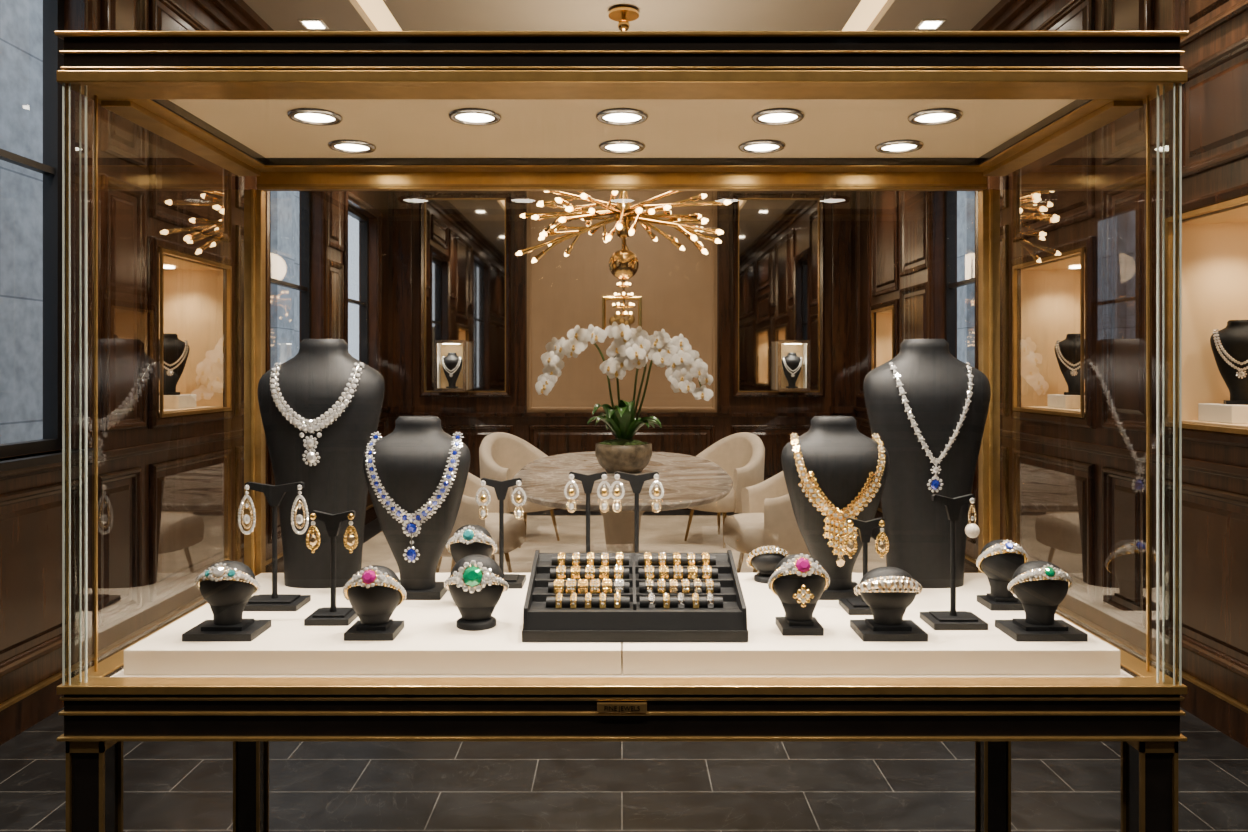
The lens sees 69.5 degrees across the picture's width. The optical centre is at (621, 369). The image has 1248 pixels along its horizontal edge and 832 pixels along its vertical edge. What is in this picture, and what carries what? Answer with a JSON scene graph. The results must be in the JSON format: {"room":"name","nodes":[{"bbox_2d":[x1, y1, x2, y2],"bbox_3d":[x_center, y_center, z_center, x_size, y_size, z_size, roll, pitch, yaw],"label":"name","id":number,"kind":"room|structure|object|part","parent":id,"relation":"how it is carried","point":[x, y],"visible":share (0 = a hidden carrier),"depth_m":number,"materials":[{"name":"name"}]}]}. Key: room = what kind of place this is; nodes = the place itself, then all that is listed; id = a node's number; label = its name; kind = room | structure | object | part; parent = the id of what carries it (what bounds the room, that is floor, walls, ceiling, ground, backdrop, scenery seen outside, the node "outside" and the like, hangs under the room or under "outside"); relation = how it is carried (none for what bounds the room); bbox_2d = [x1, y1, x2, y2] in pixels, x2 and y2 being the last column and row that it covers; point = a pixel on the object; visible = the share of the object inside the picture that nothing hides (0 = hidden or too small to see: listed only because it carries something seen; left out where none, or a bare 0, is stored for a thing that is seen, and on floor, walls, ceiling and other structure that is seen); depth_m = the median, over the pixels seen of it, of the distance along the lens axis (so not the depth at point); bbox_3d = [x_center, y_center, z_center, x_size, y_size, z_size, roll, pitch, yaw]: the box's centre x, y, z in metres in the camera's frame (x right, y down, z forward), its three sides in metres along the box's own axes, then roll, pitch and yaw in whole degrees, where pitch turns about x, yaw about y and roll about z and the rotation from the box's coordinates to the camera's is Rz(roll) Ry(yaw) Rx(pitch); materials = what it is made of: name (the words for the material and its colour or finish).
{"room":"shop","nodes":[
{"label":"shop","id":0,"kind":"room"},
{"bbox_2d":[0,0,387,703],"bbox_3d":[-2.340,-0.375,3.050,0.160,3.450,11.300,0,0,0],"label":"wall","id":1,"kind":"structure","parent":0,"point":[13,683],"depth_m":4.23,"materials":[{"name":"brown wood"}]},
{"bbox_2d":[0,0,63,457],"bbox_3d":[-2.360,-0.710,2.955,0.060,2.080,1.610,0,0,0],"label":"window","id":2,"kind":"structure","parent":1,"relation":"in","point":[53,10],"depth_m":3.71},
{"bbox_2d":[0,448,101,471],"bbox_3d":[-2.260,0.345,2.955,0.120,0.030,1.710,0,0,0],"label":"sill","id":3,"kind":"structure","parent":1,"relation":"attached to","point":[43,458],"depth_m":3.43,"materials":[{"name":"brown wood"}]},
{"bbox_2d":[0,504,376,744],"bbox_3d":[-2.245,1.282,3.050,0.029,0.137,11.300,0,0,0],"label":"baseboard","id":4,"kind":"structure","parent":1,"relation":"attached to","point":[29,707],"depth_m":3.53,"materials":[{"name":"brown wood"}]},
{"bbox_2d":[0,0,390,676],"bbox_3d":[-2.205,-0.494,3.050,0.110,3.209,11.300,0,0,0],"label":"wall paneling","id":5,"kind":"structure","parent":1,"relation":"attached to","point":[189,503],"depth_m":4.22,"materials":[{"name":"brown wood"}]},
{"bbox_2d":[159,248,231,417],"bbox_3d":[-2.460,-0.180,4.730,0.480,0.820,0.780,0,0,0],"label":"display niche","id":6,"kind":"object","parent":1,"relation":"attached to","point":[190,293],"visible":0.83,"depth_m":5.09,"materials":[{"name":"brown metal"}]},
{"bbox_2d":[271,191,310,340],"bbox_3d":[-2.360,-0.600,6.245,0.060,1.600,1.010,0,0,0],"label":"window","id":7,"kind":"structure","parent":1,"relation":"in","point":[305,288],"depth_m":6.71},
{"bbox_2d":[348,206,368,365],"bbox_3d":[-2.360,-0.600,7.820,0.060,1.600,0.920,0,0,0],"label":"window","id":8,"kind":"structure","parent":1,"relation":"in","point":[364,303],"depth_m":8.23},
{"bbox_2d":[243,0,1000,30],"bbox_3d":[0.000,-2.175,3.050,4.920,0.150,11.700,0,0,0],"label":"ceiling","id":9,"kind":"structure","parent":0,"point":[280,15],"depth_m":5.33,"materials":[{"name":"paint"}]},
{"bbox_2d":[298,19,328,28],"bbox_3d":[-1.870,-2.095,5.460,0.140,0.010,0.140,0,0,0],"label":"recessed light","id":10,"kind":"object","parent":9,"relation":"in","point":[307,23],"visible":1,"depth_m":5.44,"materials":[{"name":"beige"}]},
{"bbox_2d":[357,0,401,30],"bbox_3d":[-1.455,-2.156,4.300,0.170,0.023,8.000,0,0,0],"label":"light strip","id":11,"kind":"object","parent":9,"relation":"attached to","point":[377,11],"depth_m":5.45,"materials":[{"name":"white plastic"}]},
{"bbox_2d":[516,5,730,316],"bbox_3d":[-0.022,-1.205,5.271,1.174,1.790,1.175,0,0,-11],"label":"sputnik chandelier","id":12,"kind":"object","parent":9,"relation":"hanging from","point":[623,264],"visible":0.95,"depth_m":5.20,"materials":[{"name":"gold metal"}]},
{"bbox_2d":[842,0,886,30],"bbox_3d":[1.455,-2.156,4.300,0.170,0.023,8.000,0,0,0],"label":"light strip","id":13,"kind":"object","parent":9,"relation":"attached to","point":[866,11],"depth_m":5.45,"materials":[{"name":"beige plastic"}]},
{"bbox_2d":[915,19,945,28],"bbox_3d":[1.870,-2.095,5.460,0.140,0.010,0.140,0,0,0],"label":"recessed light","id":14,"kind":"object","parent":9,"relation":"in","point":[925,23],"visible":1,"depth_m":5.44,"materials":[{"name":"beige plastic"}]},
{"bbox_2d":[388,191,855,479],"bbox_3d":[0.000,-0.375,8.780,4.840,3.450,0.160,0,0,0],"label":"wall","id":15,"kind":"structure","parent":0,"point":[422,404],"depth_m":8.70,"materials":[{"name":"brown wood"}]},
{"bbox_2d":[434,340,467,390],"bbox_3d":[-1.620,-0.040,8.572,0.304,0.484,0.205,0,0,0],"label":"display niche","id":16,"kind":"object","parent":15,"relation":"attached to","point":[450,356],"depth_m":8.54,"materials":[{"name":"white metal"}]},
{"bbox_2d":[419,193,510,396],"bbox_3d":[-1.510,-0.720,8.672,0.880,1.960,0.055,0,0,0],"label":"wall mirror","id":17,"kind":"object","parent":15,"relation":"attached to","point":[465,238],"visible":0.99,"depth_m":8.68,"materials":[{"name":"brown mirror"}]},
{"bbox_2d":[527,191,716,411],"bbox_3d":[0.000,-0.760,8.685,1.840,2.340,0.030,0,0,0],"label":"wall panel","id":18,"kind":"object","parent":15,"relation":"attached to","point":[677,288],"visible":0.52,"depth_m":8.69,"materials":[{"name":"beige paint"}]},
{"bbox_2d":[602,296,641,329],"bbox_3d":[0.000,-0.530,8.669,0.380,0.360,0.038,0,0,0],"label":"display niche","id":19,"kind":"object","parent":18,"relation":"attached to","point":[609,313],"visible":0.67,"depth_m":8.66,"materials":[{"name":"yellow metal"}]},
{"bbox_2d":[387,191,856,480],"bbox_3d":[0.000,-0.494,8.630,4.520,3.209,0.140,0,0,0],"label":"trim","id":20,"kind":"structure","parent":15,"relation":"attached to","point":[551,444],"depth_m":8.63,"materials":[{"name":"brown wood"}]},
{"bbox_2d":[553,508,690,509],"bbox_3d":[0.000,1.282,8.685,4.520,0.137,0.029,0,0,0],"label":"baseboard","id":21,"kind":"structure","parent":15,"relation":"attached to","point":[556,508],"depth_m":8.67,"materials":[{"name":"brown wood"}]},
{"bbox_2d":[733,193,824,396],"bbox_3d":[1.510,-0.720,8.672,0.880,1.960,0.055,0,0,0],"label":"wall mirror","id":22,"kind":"object","parent":15,"relation":"attached to","point":[779,238],"visible":0.99,"depth_m":8.68,"materials":[{"name":"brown mirror"}]},
{"bbox_2d":[776,340,809,390],"bbox_3d":[1.620,-0.040,8.572,0.304,0.484,0.205,0,0,0],"label":"display niche","id":23,"kind":"object","parent":15,"relation":"attached to","point":[792,356],"depth_m":8.55,"materials":[{"name":"white metal"}]},
{"bbox_2d":[0,510,1247,831],"bbox_3d":[0.000,1.400,3.050,4.920,0.100,11.700,0,0,0],"label":"floor","id":24,"kind":"structure","parent":0,"point":[169,786],"depth_m":2.92,"materials":[{"name":"tile"}]},
{"bbox_2d":[55,31,1188,831],"bbox_3d":[0.000,0.376,1.973,2.004,1.949,0.777,0,0,0],"label":"glass display case","id":25,"kind":"object","parent":24,"relation":"on","point":[289,110],"visible":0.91,"depth_m":1.65,"materials":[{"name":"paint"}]},
{"bbox_2d":[182,561,270,641],"bbox_3d":[-0.775,0.446,1.769,0.132,0.147,0.102,0,0,0],"label":"display stand","id":26,"kind":"object","parent":25,"relation":"on","point":[226,586],"visible":1,"depth_m":1.74,"materials":[{"name":"black"}]},
{"bbox_2d":[237,482,310,610],"bbox_3d":[-0.764,0.383,1.980,0.158,0.273,0.090,0,0,0],"label":"display stand","id":27,"kind":"object","parent":25,"relation":"on","point":[274,495],"visible":0.99,"depth_m":1.97,"materials":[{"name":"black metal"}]},
{"bbox_2d":[287,107,342,125],"bbox_3d":[-0.639,-0.527,1.874,0.112,0.008,0.112,0,0,0],"label":"recessed light","id":28,"kind":"object","parent":25,"relation":"on","point":[321,116],"depth_m":1.86,"materials":[{"name":"white metal"}]},
{"bbox_2d":[258,339,384,587],"bbox_3d":[-0.728,0.222,2.178,0.302,0.594,0.136,0,0,0],"label":"bust","id":29,"kind":"object","parent":25,"relation":"on","point":[312,381],"visible":0.79,"depth_m":2.14,"materials":[{"name":"black fabric"}]},
{"bbox_2d":[269,362,363,465],"bbox_3d":[-0.728,0.104,2.133,0.219,0.244,0.070,0,0,0],"label":"necklace","id":30,"kind":"object","parent":29,"relation":"attached to","point":[306,425],"visible":1,"depth_m":2.11,"materials":[{"name":"white metal"}]},
{"bbox_2d":[304,510,357,625],"bbox_3d":[-0.600,0.406,1.870,0.110,0.227,0.090,0,0,0],"label":"display stand","id":31,"kind":"object","parent":25,"relation":"on","point":[332,615],"visible":0.99,"depth_m":1.86,"materials":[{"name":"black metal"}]},
{"bbox_2d":[327,139,376,153],"bbox_3d":[-0.637,-0.527,2.124,0.112,0.008,0.112,0,0,0],"label":"recessed light","id":32,"kind":"object","parent":25,"relation":"on","point":[355,146],"depth_m":2.11,"materials":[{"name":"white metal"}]},
{"bbox_2d":[343,565,406,640],"bbox_3d":[-0.486,0.449,1.766,0.123,0.140,0.098,0,0,0],"label":"display stand","id":33,"kind":"object","parent":25,"relation":"on","point":[374,592],"visible":1,"depth_m":1.74,"materials":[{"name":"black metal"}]},
{"bbox_2d":[362,416,469,599],"bbox_3d":[-0.472,0.314,2.069,0.246,0.411,0.122,0,0,0],"label":"bust","id":34,"kind":"object","parent":25,"relation":"on","point":[410,462],"visible":0.95,"depth_m":2.04,"materials":[{"name":"black fabric"}]},
{"bbox_2d":[365,432,462,562],"bbox_3d":[-0.472,0.287,2.042,0.219,0.290,0.069,0,0,0],"label":"necklace","id":35,"kind":"object","parent":34,"relation":"attached to","point":[411,523],"visible":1,"depth_m":2.02,"materials":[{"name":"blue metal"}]},
{"bbox_2d":[446,524,496,604],"bbox_3d":[-0.336,0.430,1.997,0.104,0.178,0.094,0,0,35],"label":"display stand","id":36,"kind":"object","parent":25,"relation":"on","point":[471,539],"visible":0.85,"depth_m":1.97,"materials":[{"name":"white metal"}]},
{"bbox_2d":[448,107,501,125],"bbox_3d":[-0.306,-0.527,1.874,0.112,0.008,0.112,0,0,0],"label":"recessed light","id":37,"kind":"object","parent":25,"relation":"on","point":[477,116],"depth_m":1.86,"materials":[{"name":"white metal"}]},
{"bbox_2d":[444,554,508,630],"bbox_3d":[-0.296,0.448,1.821,0.131,0.142,0.101,0,0,0],"label":"display stand","id":38,"kind":"object","parent":25,"relation":"on","point":[476,583],"visible":1,"depth_m":1.80,"materials":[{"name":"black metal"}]},
{"bbox_2d":[475,478,526,588],"bbox_3d":[-0.292,0.390,2.180,0.124,0.258,0.090,0,0,0],"label":"display stand","id":39,"kind":"object","parent":25,"relation":"on","point":[515,581],"visible":0.93,"depth_m":2.17,"materials":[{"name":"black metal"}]},
{"bbox_2d":[564,471,610,552],"bbox_3d":[-0.083,0.384,2.200,0.118,0.271,0.090,0,0,0],"label":"display stand","id":40,"kind":"object","parent":25,"relation":"on","point":[587,481],"visible":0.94,"depth_m":2.19,"materials":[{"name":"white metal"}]},
{"bbox_3d":[0.000,-0.554,1.975,2.004,0.090,0.774,0,0,0],"label":"frame","id":41,"kind":"part","parent":25,"relation":"part of","materials":[{"name":"paint"}]},
{"bbox_3d":[0.000,0.608,1.975,2.000,0.098,0.770,0,0,0],"label":"frame","id":42,"kind":"part","parent":25,"relation":"part of","materials":[{"name":"paint"}]},
{"bbox_2d":[598,139,645,153],"bbox_3d":[0.000,-0.527,2.124,0.112,0.008,0.112,0,0,0],"label":"recessed light","id":43,"kind":"object","parent":25,"relation":"on","point":[618,146],"depth_m":2.11,"materials":[{"name":"white metal"}]},
{"bbox_2d":[595,107,648,125],"bbox_3d":[0.000,-0.527,1.874,0.112,0.008,0.112,0,0,0],"label":"recessed light","id":44,"kind":"object","parent":25,"relation":"on","point":[620,116],"depth_m":1.86,"materials":[{"name":"white metal"}]},
{"bbox_2d":[522,550,747,641],"bbox_3d":[0.025,0.455,1.847,0.432,0.128,0.264,0,0,0],"label":"display tray","id":45,"kind":"object","parent":25,"relation":"on","point":[571,597],"visible":1,"depth_m":1.79,"materials":[{"name":"black"}]},
{"bbox_2d":[610,471,663,552],"bbox_3d":[0.036,0.384,2.200,0.134,0.271,0.090,0,0,0],"label":"display stand","id":46,"kind":"object","parent":25,"relation":"on","point":[636,481],"visible":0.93,"depth_m":2.19,"materials":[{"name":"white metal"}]},
{"bbox_2d":[738,139,785,153],"bbox_3d":[0.330,-0.527,2.124,0.112,0.008,0.112,0,0,0],"label":"recessed light","id":47,"kind":"object","parent":25,"relation":"on","point":[755,146],"depth_m":2.11,"materials":[{"name":"white metal"}]},
{"bbox_2d":[746,546,789,583],"bbox_3d":[0.362,0.475,2.220,0.095,0.089,0.084,0,0,38],"label":"display stand","id":48,"kind":"object","parent":25,"relation":"on","point":[765,559],"visible":0.84,"depth_m":2.19,"materials":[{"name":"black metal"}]},
{"bbox_2d":[751,107,805,125],"bbox_3d":[0.325,-0.527,1.874,0.112,0.008,0.112,0,0,0],"label":"recessed light","id":49,"kind":"object","parent":25,"relation":"on","point":[772,116],"depth_m":1.86,"materials":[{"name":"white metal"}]},
{"bbox_2d":[768,554,829,635],"bbox_3d":[0.354,0.440,1.794,0.123,0.157,0.095,0,0,0],"label":"display stand","id":50,"kind":"object","parent":25,"relation":"on","point":[799,581],"visible":1,"depth_m":1.77,"materials":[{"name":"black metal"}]},
{"bbox_2d":[793,585,813,606],"bbox_3d":[0.354,0.441,1.756,0.042,0.044,0.005,0,0,0],"label":"pendant","id":51,"kind":"object","parent":50,"relation":"attached to","point":[803,595],"depth_m":1.75,"materials":[{"name":"gold metal"}]},
{"bbox_2d":[781,416,888,599],"bbox_3d":[0.490,0.314,2.069,0.246,0.411,0.122,0,0,0],"label":"bust","id":52,"kind":"object","parent":25,"relation":"on","point":[841,459],"visible":0.76,"depth_m":2.04,"materials":[{"name":"black fabric"}]},
{"bbox_2d":[790,433,885,566],"bbox_3d":[0.490,0.294,2.042,0.213,0.297,0.068,0,0,0],"label":"necklace","id":53,"kind":"object","parent":52,"relation":"on","point":[822,505],"visible":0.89,"depth_m":2.01,"materials":[{"name":"gold metal"}]},
{"bbox_2d":[839,517,888,614],"bbox_3d":[0.527,0.419,1.950,0.100,0.199,0.090,0,0,0],"label":"display stand","id":54,"kind":"object","parent":25,"relation":"on","point":[852,606],"visible":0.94,"depth_m":1.94,"materials":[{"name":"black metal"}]},
{"bbox_2d":[850,567,927,641],"bbox_3d":[0.523,0.454,1.770,0.132,0.130,0.100,0,0,0],"label":"display stand","id":55,"kind":"object","parent":25,"relation":"on","point":[888,592],"visible":1,"depth_m":1.74,"materials":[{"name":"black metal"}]},
{"bbox_2d":[874,139,923,153],"bbox_3d":[0.654,-0.527,2.124,0.112,0.008,0.112,0,0,0],"label":"recessed light","id":56,"kind":"object","parent":25,"relation":"on","point":[889,146],"depth_m":2.11,"materials":[{"name":"white metal"}]},
{"bbox_2d":[863,339,990,587],"bbox_3d":[0.738,0.222,2.178,0.302,0.594,0.136,0,0,0],"label":"bust","id":57,"kind":"object","parent":25,"relation":"on","point":[916,527],"visible":0.78,"depth_m":2.14,"materials":[{"name":"black fabric"}]},
{"bbox_2d":[889,362,973,491],"bbox_3d":[0.738,0.135,2.134,0.198,0.308,0.059,0,0,0],"label":"necklace","id":58,"kind":"object","parent":57,"relation":"hanging from","point":[935,484],"visible":1,"depth_m":2.11,"materials":[{"name":"white metal"}]},
{"bbox_2d":[907,107,963,125],"bbox_3d":[0.652,-0.527,1.874,0.112,0.008,0.112,0,0,0],"label":"recessed light","id":59,"kind":"object","parent":25,"relation":"on","point":[925,116],"depth_m":1.86,"materials":[{"name":"white metal"}]},
{"bbox_2d":[920,494,987,629],"bbox_3d":[0.677,0.387,1.840,0.108,0.265,0.090,0,0,0],"label":"display stand","id":60,"kind":"object","parent":25,"relation":"on","point":[952,619],"visible":1,"depth_m":1.83,"materials":[{"name":"black metal"}]},
{"bbox_2d":[976,540,1028,610],"bbox_3d":[0.836,0.444,1.976,0.111,0.151,0.087,0,0,0],"label":"display stand","id":61,"kind":"object","parent":25,"relation":"on","point":[999,560],"visible":0.97,"depth_m":1.95,"materials":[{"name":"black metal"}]},
{"bbox_2d":[995,561,1087,641],"bbox_3d":[0.822,0.447,1.770,0.136,0.144,0.100,0,0,0],"label":"display stand","id":62,"kind":"object","parent":25,"relation":"on","point":[1040,586],"visible":1,"depth_m":1.74,"materials":[{"name":"black"}]},
{"bbox_2d":[361,516,886,572],"bbox_3d":[0.000,1.346,6.125,4.000,0.008,4.350,0,0,0],"label":"area rug","id":63,"kind":"object","parent":24,"relation":"on","point":[657,534],"visible":0.02,"depth_m":7.00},
{"bbox_2d":[436,472,525,572],"bbox_3d":[-0.918,0.921,5.452,0.650,0.840,0.648,0,0,6],"label":"dining chair","id":64,"kind":"object","parent":63,"relation":"on","point":[514,529],"visible":0.24,"depth_m":5.28,"materials":[{"name":"beige fabric"}]},
{"bbox_2d":[441,472,507,556],"bbox_3d":[-0.997,0.791,5.460,0.490,0.580,0.648,0,0,6],"label":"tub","id":65,"kind":"object","parent":64,"relation":"in","point":[468,513],"depth_m":5.23,"materials":[{"name":"beige fabric"}]},
{"bbox_2d":[485,513,525,554],"bbox_3d":[-0.855,0.983,5.446,0.524,0.178,0.500,0,0,6],"label":"seat cushion","id":66,"kind":"object","parent":64,"relation":"on","point":[514,529],"depth_m":5.28,"materials":[{"name":"beige fabric"}]},
{"bbox_2d":[479,432,559,547],"bbox_3d":[-0.793,0.921,7.062,0.650,0.840,0.648,0,0,43],"label":"dining chair","id":67,"kind":"object","parent":63,"relation":"on","point":[502,455],"visible":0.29,"depth_m":7.14,"materials":[{"name":"beige fabric"}]},
{"bbox_2d":[479,432,547,512],"bbox_3d":[-0.852,0.791,7.117,0.490,0.580,0.648,0,0,43],"label":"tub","id":68,"kind":"object","parent":67,"relation":"in","point":[501,454],"depth_m":7.19,"materials":[{"name":"beige fabric"}]},
{"bbox_2d":[509,487,555,511],"bbox_3d":[-0.747,0.983,7.019,0.524,0.178,0.500,0,0,43],"label":"seat cushion","id":69,"kind":"object","parent":67,"relation":"on","point":[528,506],"depth_m":6.77,"materials":[{"name":"beige fabric"}]},
{"bbox_2d":[512,451,732,552],"bbox_3d":[0.000,0.971,5.350,1.240,0.742,2.640,0,0,0],"label":"dining table","id":70,"kind":"object","parent":63,"relation":"on","point":[687,481],"visible":0.5,"depth_m":4.67,"materials":[{"name":"beige stone"}]},
{"bbox_2d":[535,321,712,473],"bbox_3d":[0.017,0.160,5.281,1.032,0.879,0.481,0,0,0],"label":"potted orchid","id":71,"kind":"object","parent":70,"relation":"on","point":[632,348],"visible":1,"depth_m":5.18,"materials":[{"name":"plant"}]},
{"bbox_2d":[595,442,651,473],"bbox_3d":[0.010,0.515,5.300,0.336,0.168,0.336,0,0,0],"label":"bowl","id":72,"kind":"object","parent":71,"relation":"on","point":[626,457],"depth_m":5.17,"materials":[{"name":"stone"}]},
{"bbox_2d":[684,432,764,547],"bbox_3d":[0.793,0.921,7.062,0.650,0.840,0.648,0,0,-43],"label":"dining chair","id":73,"kind":"object","parent":63,"relation":"on","point":[741,455],"visible":0.49,"depth_m":7.05,"materials":[{"name":"beige fabric"}]},
{"bbox_2d":[688,487,734,511],"bbox_3d":[0.747,0.983,7.019,0.524,0.178,0.500,0,0,-43],"label":"seat cushion","id":74,"kind":"object","parent":73,"relation":"on","point":[726,504],"depth_m":6.76,"materials":[{"name":"beige fabric"}]},
{"bbox_2d":[696,432,764,512],"bbox_3d":[0.852,0.791,7.117,0.490,0.580,0.648,0,0,-43],"label":"chair backrest","id":75,"kind":"object","parent":73,"relation":"in","point":[742,454],"depth_m":7.13,"materials":[{"name":"beige fabric"}]},
{"bbox_2d":[723,471,810,572],"bbox_3d":[0.948,0.921,5.452,0.650,0.840,0.648,0,0,-6],"label":"dining chair","id":76,"kind":"object","parent":63,"relation":"on","point":[767,518],"visible":0.52,"depth_m":5.22,"materials":[{"name":"beige fabric"}]},
{"bbox_2d":[723,513,764,553],"bbox_3d":[0.885,0.983,5.446,0.524,0.178,0.500,0,0,-6],"label":"seat cushion","id":77,"kind":"object","parent":76,"relation":"on","point":[743,532],"depth_m":5.26,"materials":[{"name":"beige fabric"}]},
{"bbox_2d":[741,471,810,555],"bbox_3d":[1.027,0.791,5.460,0.490,0.580,0.648,0,0,-6],"label":"chair backrest","id":78,"kind":"object","parent":76,"relation":"in","point":[767,503],"depth_m":5.16,"materials":[{"name":"beige fabric"}]},
{"bbox_2d":[856,0,1247,705],"bbox_3d":[2.340,-0.375,3.050,0.160,3.450,11.300,0,0,0],"label":"wall","id":79,"kind":"structure","parent":0,"point":[1233,174],"depth_m":3.94,"materials":[{"name":"brown wood"}]},
{"bbox_2d":[871,305,893,369],"bbox_3d":[2.460,-0.260,7.700,0.480,0.540,0.640,0,0,0],"label":"display niche","id":80,"kind":"object","parent":79,"relation":"attached to","point":[884,319],"visible":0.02,"depth_m":7.99,"materials":[{"name":"brown metal"}]},
{"bbox_2d":[945,191,974,356],"bbox_3d":[2.360,-0.600,6.110,0.060,1.600,0.780,0,0,0],"label":"window","id":81,"kind":"structure","parent":79,"relation":"in","point":[950,284],"depth_m":6.46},
{"bbox_2d":[1012,248,1084,417],"bbox_3d":[2.460,-0.180,4.730,0.480,0.820,0.780,0,0,0],"label":"display niche","id":82,"kind":"object","parent":79,"relation":"attached to","point":[1052,293],"visible":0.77,"depth_m":5.09,"materials":[{"name":"brown metal"}]},
{"bbox_2d":[853,0,1247,678],"bbox_3d":[2.205,-0.494,3.050,0.110,3.209,11.300,0,0,0],"label":"wall paneling","id":83,"kind":"structure","parent":79,"relation":"attached to","point":[1053,503],"depth_m":4.16,"materials":[{"name":"brown wood"}]},
{"bbox_2d":[874,508,1247,747],"bbox_3d":[2.245,1.282,3.050,0.029,0.137,11.300,0,0,0],"label":"baseboard","id":84,"kind":"structure","parent":79,"relation":"attached to","point":[1228,715],"depth_m":3.50,"materials":[{"name":"brown wood"}]},
{"bbox_2d":[1165,195,1247,434],"bbox_3d":[2.460,-0.195,3.055,0.480,0.850,1.250,0,0,0],"label":"display niche","id":85,"kind":"object","parent":79,"relation":"attached to","point":[1214,245],"visible":1,"depth_m":3.65,"materials":[{"name":"brown metal"}]},
{"label":"outside","id":86,"kind":"structure","parent":0,"visible":0},
{"bbox_3d":[0.000,1.435,5.000,9.200,0.130,18.000,0,0,0],"label":"pavement","id":87,"kind":"object","parent":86,"visible":0},
{"bbox_2d":[0,0,974,443],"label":"window","id":88,"kind":"structure","parent":87,"relation":"on","point":[21,21],"depth_m":7.00,"materials":[{"name":"glass"}]}
]}

